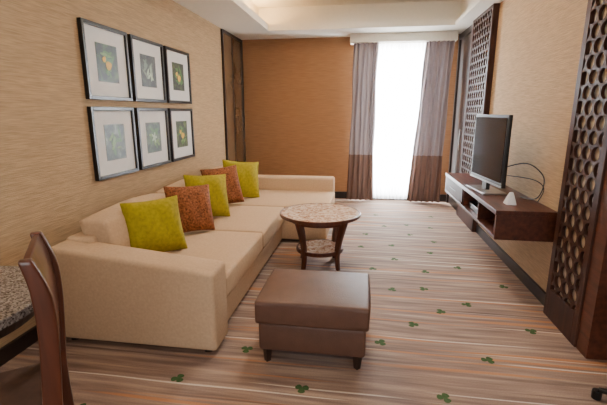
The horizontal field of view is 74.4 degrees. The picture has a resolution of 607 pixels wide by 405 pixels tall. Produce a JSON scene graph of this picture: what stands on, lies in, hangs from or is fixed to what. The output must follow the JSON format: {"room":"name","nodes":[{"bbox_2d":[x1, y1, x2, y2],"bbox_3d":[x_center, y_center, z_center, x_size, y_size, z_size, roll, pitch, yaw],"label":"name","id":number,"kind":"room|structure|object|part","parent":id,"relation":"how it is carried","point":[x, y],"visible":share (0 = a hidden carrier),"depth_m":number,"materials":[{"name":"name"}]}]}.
{"room":"hotel room","nodes":[
{"label":"hotel room","id":0,"kind":"room"},
{"bbox_2d":[0,0,225,347],"bbox_3d":[-1.856,-0.671,2.521,0.150,3.200,10.000,2,13,8],"label":"wall","id":1,"kind":"structure","parent":0,"point":[48,184],"depth_m":2.89,"materials":[{"name":"paper"}]},
{"bbox_2d":[0,325,37,366],"bbox_3d":[-1.784,0.862,2.772,0.020,0.100,9.640,2,13,8],"label":"baseboard","id":2,"kind":"structure","parent":1,"relation":"attached to","point":[22,342],"depth_m":2.54,"materials":[{"name":"brown wood"}]},
{"bbox_2d":[76,17,132,100],"bbox_3d":[-1.628,-1.154,3.325,0.035,0.590,0.600,2,13,8],"label":"picture frame","id":3,"kind":"object","parent":1,"relation":"attached to","point":[104,52],"visible":1,"depth_m":3.28,"materials":[{"name":"white paper"}]},
{"bbox_2d":[95,42,119,83],"bbox_3d":[-1.628,-1.154,3.325,0.002,0.300,0.280,2,13,8],"label":"print","id":4,"kind":"object","parent":3,"relation":"attached to","point":[107,68],"depth_m":3.32},
{"bbox_2d":[87,106,138,180],"bbox_3d":[-1.628,-0.525,3.467,0.035,0.590,0.600,2,13,8],"label":"picture frame","id":5,"kind":"object","parent":1,"relation":"attached to","point":[112,130],"visible":1,"depth_m":3.42,"materials":[{"name":"black plastic"}]},
{"bbox_2d":[104,124,126,160],"bbox_3d":[-1.628,-0.525,3.467,0.002,0.300,0.280,2,13,8],"label":"print","id":6,"kind":"object","parent":5,"relation":"attached to","point":[115,142],"depth_m":3.46},
{"bbox_2d":[127,34,166,102],"bbox_3d":[-1.530,-1.296,3.954,0.035,0.590,0.600,2,13,8],"label":"picture frame","id":7,"kind":"object","parent":1,"relation":"attached to","point":[146,57],"visible":0.99,"depth_m":3.92,"materials":[{"name":"white paper"}]},
{"bbox_2d":[139,53,156,87],"bbox_3d":[-1.531,-1.296,3.954,0.002,0.300,0.280,2,13,8],"label":"print","id":8,"kind":"object","parent":7,"relation":"attached to","point":[147,61],"depth_m":3.94},
{"bbox_2d":[134,107,170,169],"bbox_3d":[-1.530,-0.667,4.096,0.035,0.590,0.600,2,13,8],"label":"picture frame","id":9,"kind":"object","parent":1,"relation":"attached to","point":[151,124],"visible":0.98,"depth_m":4.06,"materials":[{"name":"black plastic"}]},
{"bbox_2d":[145,122,161,152],"bbox_3d":[-1.531,-0.667,4.096,0.002,0.300,0.280,2,13,8],"label":"print","id":10,"kind":"object","parent":9,"relation":"attached to","point":[153,132],"depth_m":4.08},
{"bbox_2d":[163,45,191,103],"bbox_3d":[-1.433,-1.438,4.583,0.035,0.590,0.600,2,13,8],"label":"picture frame","id":11,"kind":"object","parent":1,"relation":"attached to","point":[176,62],"visible":0.95,"depth_m":4.55,"materials":[{"name":"white paper"}]},
{"bbox_2d":[172,62,184,90],"bbox_3d":[-1.433,-1.438,4.583,0.002,0.300,0.280,2,13,8],"label":"print","id":12,"kind":"object","parent":11,"relation":"attached to","point":[178,75],"depth_m":4.58},
{"bbox_2d":[167,108,194,161],"bbox_3d":[-1.433,-0.808,4.725,0.035,0.590,0.600,2,13,8],"label":"picture frame","id":13,"kind":"object","parent":1,"relation":"attached to","point":[180,120],"visible":0.94,"depth_m":4.70,"materials":[{"name":"black plastic"}]},
{"bbox_2d":[176,121,187,147],"bbox_3d":[-1.433,-0.809,4.725,0.002,0.300,0.280,2,13,8],"label":"print","id":14,"kind":"object","parent":13,"relation":"attached to","point":[181,126],"depth_m":4.72},
{"bbox_2d":[220,29,245,161],"bbox_3d":[-1.133,-1.393,6.637,0.028,2.600,0.990,2,13,8],"label":"wall panel","id":15,"kind":"object","parent":1,"relation":"attached to","point":[231,45],"visible":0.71,"depth_m":6.53,"materials":[{"name":"brown wood"}]},
{"bbox_2d":[0,198,606,404],"bbox_3d":[0.665,1.023,2.512,5.250,0.100,10.000,2,13,8],"label":"floor","id":16,"kind":"structure","parent":0,"point":[444,353],"depth_m":2.58,"materials":[{"name":"carpet"}]},
{"bbox_2d":[0,266,33,338],"bbox_3d":[-1.505,0.772,1.693,0.820,0.750,0.820,2,13,8],"label":"dining table","id":17,"kind":"object","parent":16,"relation":"on","point":[16,308],"visible":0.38,"depth_m":1.64,"materials":[{"name":"grey stone"}]},
{"bbox_2d":[0,231,74,404],"bbox_3d":[-1.117,0.674,1.467,0.452,1.040,0.380,-7,14,-28],"label":"dining chair","id":18,"kind":"object","parent":16,"relation":"on","point":[46,382],"visible":1,"depth_m":1.42,"materials":[{"name":"brown wood"}]},
{"bbox_3d":[-0.874,0.688,1.407,0.082,1.040,0.034,-7,14,-28],"label":"post","id":19,"kind":"part","parent":18,"relation":"part of","materials":[{"name":"brown wood"}]},
{"bbox_3d":[-0.958,0.404,1.494,0.054,0.515,0.330,-7,14,-28],"label":"panel","id":20,"kind":"part","parent":18,"relation":"part of","materials":[{"name":"brown wood"}]},
{"bbox_3d":[-1.035,0.622,1.699,0.082,1.040,0.034,-7,14,-28],"label":"post","id":21,"kind":"part","parent":18,"relation":"part of","materials":[{"name":"brown wood"}]},
{"bbox_2d":[52,165,334,351],"bbox_3d":[-0.582,0.180,4.148,1.611,0.825,3.490,2,13,8],"label":"sectional sofa","id":22,"kind":"object","parent":16,"relation":"on","point":[114,290],"visible":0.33,"depth_m":2.58,"materials":[{"name":"fabric"}]},
{"bbox_3d":[-1.267,0.112,4.327,0.200,0.480,3.320,2,13,8],"label":"frame","id":23,"kind":"part","parent":22,"relation":"part of","materials":[{"name":"fabric"}]},
{"bbox_2d":[79,193,165,246],"bbox_3d":[-1.326,0.193,3.214,0.309,0.440,0.982,2,13,8],"label":"cushion","id":24,"kind":"object","parent":22,"relation":"on","point":[108,225],"depth_m":2.78,"materials":[{"name":"fabric"}]},
{"bbox_3d":[-1.073,0.590,2.632,1.110,0.632,0.240,2,13,8],"label":"arm","id":25,"kind":"part","parent":22,"relation":"part of","materials":[{"name":"fabric"}]},
{"bbox_2d":[120,195,187,251],"bbox_3d":[-1.115,0.183,3.008,0.439,0.412,0.203,-9,15,-34],"label":"throw pillow","id":26,"kind":"object","parent":22,"relation":"on","point":[155,225],"visible":0.91,"depth_m":2.95,"materials":[{"name":"fabric"}]},
{"bbox_2d":[155,179,184,193],"bbox_3d":[-1.174,-0.029,4.198,0.309,0.440,0.962,2,13,8],"label":"cushion","id":27,"kind":"object","parent":22,"relation":"on","point":[180,183],"depth_m":3.91,"materials":[{"name":"fabric"}]},
{"bbox_2d":[163,184,214,232],"bbox_3d":[-1.002,0.057,3.543,0.442,0.430,0.204,-9,16,-36],"label":"throw pillow","id":28,"kind":"object","parent":22,"relation":"on","point":[194,204],"visible":0.76,"depth_m":3.50,"materials":[{"name":"orange fabric"}]},
{"bbox_2d":[183,174,229,216],"bbox_3d":[-0.960,-0.063,4.007,0.473,0.450,0.208,-9,15,-34],"label":"throw pillow","id":29,"kind":"object","parent":22,"relation":"on","point":[218,197],"visible":0.57,"depth_m":3.99,"materials":[{"name":"fabric"}]},
{"bbox_2d":[166,230,262,296],"bbox_3d":[-0.891,0.449,3.228,0.927,0.211,1.004,2,13,8],"label":"seat cushion","id":30,"kind":"object","parent":22,"relation":"on","point":[238,249],"depth_m":3.19,"materials":[{"name":"fabric"}]},
{"bbox_2d":[200,165,243,203],"bbox_3d":[-0.915,-0.186,4.554,0.462,0.444,0.208,-9,16,-36],"label":"throw pillow","id":31,"kind":"object","parent":22,"relation":"on","point":[234,192],"visible":0.5,"depth_m":4.54,"materials":[{"name":"orange fabric"}]},
{"bbox_2d":[222,160,259,197],"bbox_3d":[-0.770,-0.286,4.974,0.512,0.499,0.215,-6,14,-24],"label":"throw pillow","id":32,"kind":"object","parent":22,"relation":"on","point":[247,172],"visible":0.6,"depth_m":4.95,"materials":[{"name":"fabric"}]},
{"bbox_2d":[212,205,283,248],"bbox_3d":[-0.739,0.228,4.209,0.927,0.211,1.009,2,13,8],"label":"seat cushion","id":33,"kind":"object","parent":22,"relation":"on","point":[266,220],"depth_m":4.03,"materials":[{"name":"fabric"}]},
{"bbox_2d":[229,189,334,220],"bbox_3d":[-0.339,0.017,5.147,1.432,0.211,0.989,2,13,8],"label":"seat cushion","id":34,"kind":"object","parent":22,"relation":"on","point":[284,198],"depth_m":5.03,"materials":[{"name":"fabric"}]},
{"bbox_2d":[80,214,536,404],"bbox_3d":[0.871,0.729,3.581,2.297,0.001,5.179,6,14,26],"label":"leaf motif","id":35,"kind":"object","parent":16,"relation":"on","point":[178,378],"visible":0.94,"depth_m":2.66,"materials":[{"name":"green carpet"}]},
{"bbox_2d":[254,268,370,369],"bbox_3d":[0.080,0.728,2.593,0.694,0.440,0.540,2,13,8],"label":"ottoman","id":36,"kind":"object","parent":16,"relation":"on","point":[304,311],"visible":1,"depth_m":2.36,"materials":[{"name":"brown leather"}]},
{"bbox_3d":[-0.222,0.931,2.473,0.042,0.095,0.042,-9,16,-35],"label":"leg","id":37,"kind":"part","parent":36,"relation":"part of","materials":[{"name":"brown wood"}]},
{"bbox_2d":[254,268,370,331],"bbox_3d":[0.080,0.603,2.565,0.694,0.185,0.540,2,13,8],"label":"cushion","id":38,"kind":"object","parent":36,"relation":"on","point":[296,300],"depth_m":2.36,"materials":[{"name":"brown leather"}]},
{"bbox_3d":[0.322,0.950,2.393,0.042,0.095,0.042,-9,16,-35],"label":"leg","id":39,"kind":"part","parent":36,"relation":"part of","materials":[{"name":"brown wood"}]},
{"bbox_2d":[280,203,360,270],"bbox_3d":[0.163,0.357,3.995,0.792,0.546,0.792,2,13,8],"label":"round coffee table","id":40,"kind":"object","parent":16,"relation":"on","point":[337,217],"visible":1,"depth_m":3.84,"materials":[{"name":"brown stone"}]},
{"bbox_3d":[-0.026,0.416,3.805,0.109,0.515,0.135,2,13,8],"label":"leg","id":41,"kind":"part","parent":40,"relation":"part of","materials":[{"name":"brown wood"}]},
{"bbox_2d":[298,240,335,252],"bbox_3d":[0.163,0.451,4.016,0.430,0.025,0.430,2,13,8],"label":"shelf","id":42,"kind":"object","parent":40,"relation":"attached to","point":[313,246],"depth_m":4.00,"materials":[{"name":"beige stone"}]},
{"bbox_3d":[0.352,0.329,4.192,0.040,0.515,0.143,12,17,42],"label":"leg","id":43,"kind":"part","parent":40,"relation":"part of","materials":[{"name":"brown wood"}]},
{"bbox_3d":[0.361,0.414,3.814,0.143,0.515,0.040,12,17,42],"label":"leg","id":44,"kind":"part","parent":40,"relation":"part of","materials":[{"name":"brown wood"}]},
{"bbox_2d":[591,387,606,400],"bbox_3d":[1.850,0.627,1.779,0.706,0.995,0.732,2,13,8],"label":"office chair","id":45,"kind":"object","parent":16,"relation":"on","point":[596,393],"visible":1,"depth_m":2.13,"materials":[{"name":"black plastic"}]},
{"bbox_3d":[1.697,0.991,2.004,0.050,0.093,0.360,-12,17,-42],"label":"arm","id":46,"kind":"part","parent":45,"relation":"part of","materials":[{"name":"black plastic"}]},
{"bbox_2d":[173,0,502,39],"bbox_3d":[0.665,-1.909,1.851,5.250,0.490,10.000,2,13,8],"label":"ceiling","id":47,"kind":"structure","parent":0,"point":[244,19],"depth_m":5.92,"materials":[{"name":"paint"}]},
{"bbox_2d":[242,34,459,194],"bbox_3d":[0.802,-1.653,6.880,3.770,3.200,0.150,2,13,8],"label":"wall","id":48,"kind":"structure","parent":0,"point":[298,91],"depth_m":6.92,"materials":[{"name":"brown paper"}]},
{"bbox_2d":[334,191,445,201],"bbox_3d":[0.725,-0.134,7.146,3.600,0.120,0.020,2,13,8],"label":"baseboard","id":49,"kind":"structure","parent":48,"relation":"attached to","point":[338,194],"depth_m":7.12,"materials":[{"name":"brown wood"}]},
{"bbox_2d":[350,31,458,44],"bbox_3d":[1.567,-2.601,6.335,1.640,0.130,0.260,2,13,8],"label":"trim pelmet","id":50,"kind":"structure","parent":48,"relation":"attached to","point":[399,37],"depth_m":6.22,"materials":[{"name":"paint"}]},
{"bbox_2d":[346,42,378,199],"bbox_3d":[0.976,-1.308,6.667,0.457,2.580,0.087,2,13,8],"label":"curtain","id":51,"kind":"object","parent":50,"relation":"hanging from","point":[365,55],"visible":0.98,"depth_m":6.66,"materials":[{"name":"grey fabric"}]},
{"bbox_2d":[373,42,425,198],"bbox_3d":[1.609,-1.314,6.670,1.066,2.570,0.040,2,13,8],"label":"window","id":52,"kind":"structure","parent":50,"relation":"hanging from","point":[400,65],"depth_m":6.65,"materials":[{"name":"white glass"}]},
{"bbox_2d":[406,40,454,202],"bbox_3d":[2.053,-1.272,6.506,0.597,2.580,0.088,2,13,8],"label":"curtain","id":53,"kind":"object","parent":50,"relation":"hanging from","point":[424,185],"visible":0.98,"depth_m":6.50,"materials":[{"name":"grey fabric"}]},
{"bbox_2d":[478,0,587,291],"bbox_3d":[2.268,-1.123,4.527,0.150,3.200,4.700,2,13,8],"label":"wall","id":54,"kind":"structure","parent":0,"point":[539,42],"depth_m":3.46,"materials":[{"name":"paper"}]},
{"bbox_2d":[448,33,470,209],"bbox_3d":[2.420,-1.188,6.158,0.030,2.590,0.720,2,13,8],"label":"leaf","id":55,"kind":"object","parent":54,"relation":"attached to","point":[465,43],"visible":0.56,"depth_m":6.15,"materials":[{"name":"brown wood"}]},
{"bbox_2d":[446,24,472,213],"bbox_3d":[2.405,-1.222,6.153,0.060,2.680,0.840,2,13,8],"label":"frame","id":56,"kind":"object","parent":54,"relation":"attached to","point":[468,30],"visible":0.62,"depth_m":6.32,"materials":[{"name":"brown wood"}]},
{"bbox_2d":[456,3,499,231],"bbox_3d":[2.264,-1.040,5.272,0.070,2.710,0.900,2,13,8],"label":"lattice panel","id":57,"kind":"object","parent":54,"relation":"attached to","point":[485,26],"visible":0.7,"depth_m":5.12,"materials":[{"name":"brown wood"}]},
{"bbox_2d":[445,173,556,241],"bbox_3d":[1.853,-0.034,4.046,0.458,0.237,2.015,2,13,8],"label":"tv console","id":58,"kind":"object","parent":54,"relation":"attached to","point":[528,220],"visible":0.84,"depth_m":3.19,"materials":[{"name":"red wood"}]},
{"bbox_3d":[1.736,-0.154,4.605,0.020,0.165,0.850,2,13,8],"label":"drawer","id":59,"kind":"part","parent":58,"relation":"part of","materials":[{"name":"brown wood"}]},
{"bbox_2d":[466,114,544,201],"bbox_3d":[1.776,-0.436,3.657,0.287,0.717,1.031,-1,13,-6],"label":"television","id":60,"kind":"object","parent":58,"relation":"on","point":[492,136],"visible":1,"depth_m":3.68,"materials":[{"name":"black plastic"}]},
{"bbox_3d":[1.741,-0.212,3.853,0.008,0.014,0.744,1,13,3],"label":"trim","id":61,"kind":"part","parent":60,"relation":"part of","materials":[{"name":"silver metal"}]},
{"bbox_2d":[503,192,516,204],"bbox_3d":[1.699,-0.036,3.279,0.085,0.102,0.086,2,13,8],"label":"cone","id":62,"kind":"object","parent":58,"relation":"on","point":[510,199],"visible":1,"depth_m":3.25,"materials":[{"name":"white plastic"}]},
{"bbox_3d":[1.715,0.186,3.099,0.440,0.175,0.030,2,13,8],"label":"panel","id":63,"kind":"part","parent":58,"relation":"part of","materials":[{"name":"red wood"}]},
{"bbox_2d":[476,225,545,305],"bbox_3d":[2.200,0.363,4.987,0.020,0.100,3.920,2,13,8],"label":"baseboard","id":64,"kind":"structure","parent":54,"relation":"attached to","point":[534,288],"depth_m":3.81,"materials":[{"name":"brown wood"}]},
{"bbox_2d":[543,0,606,346],"bbox_3d":[1.841,-0.425,2.545,0.070,2.710,0.475,2,13,8],"label":"lattice panel","id":65,"kind":"object","parent":54,"relation":"attached to","point":[585,163],"visible":1,"depth_m":2.61,"materials":[{"name":"brown wood"}]},
{"bbox_2d":[576,165,606,359],"bbox_3d":[2.532,-0.574,2.091,1.540,3.200,0.120,2,13,8],"label":"wall","id":66,"kind":"structure","parent":0,"point":[592,335],"depth_m":2.44,"materials":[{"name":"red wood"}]}
]}

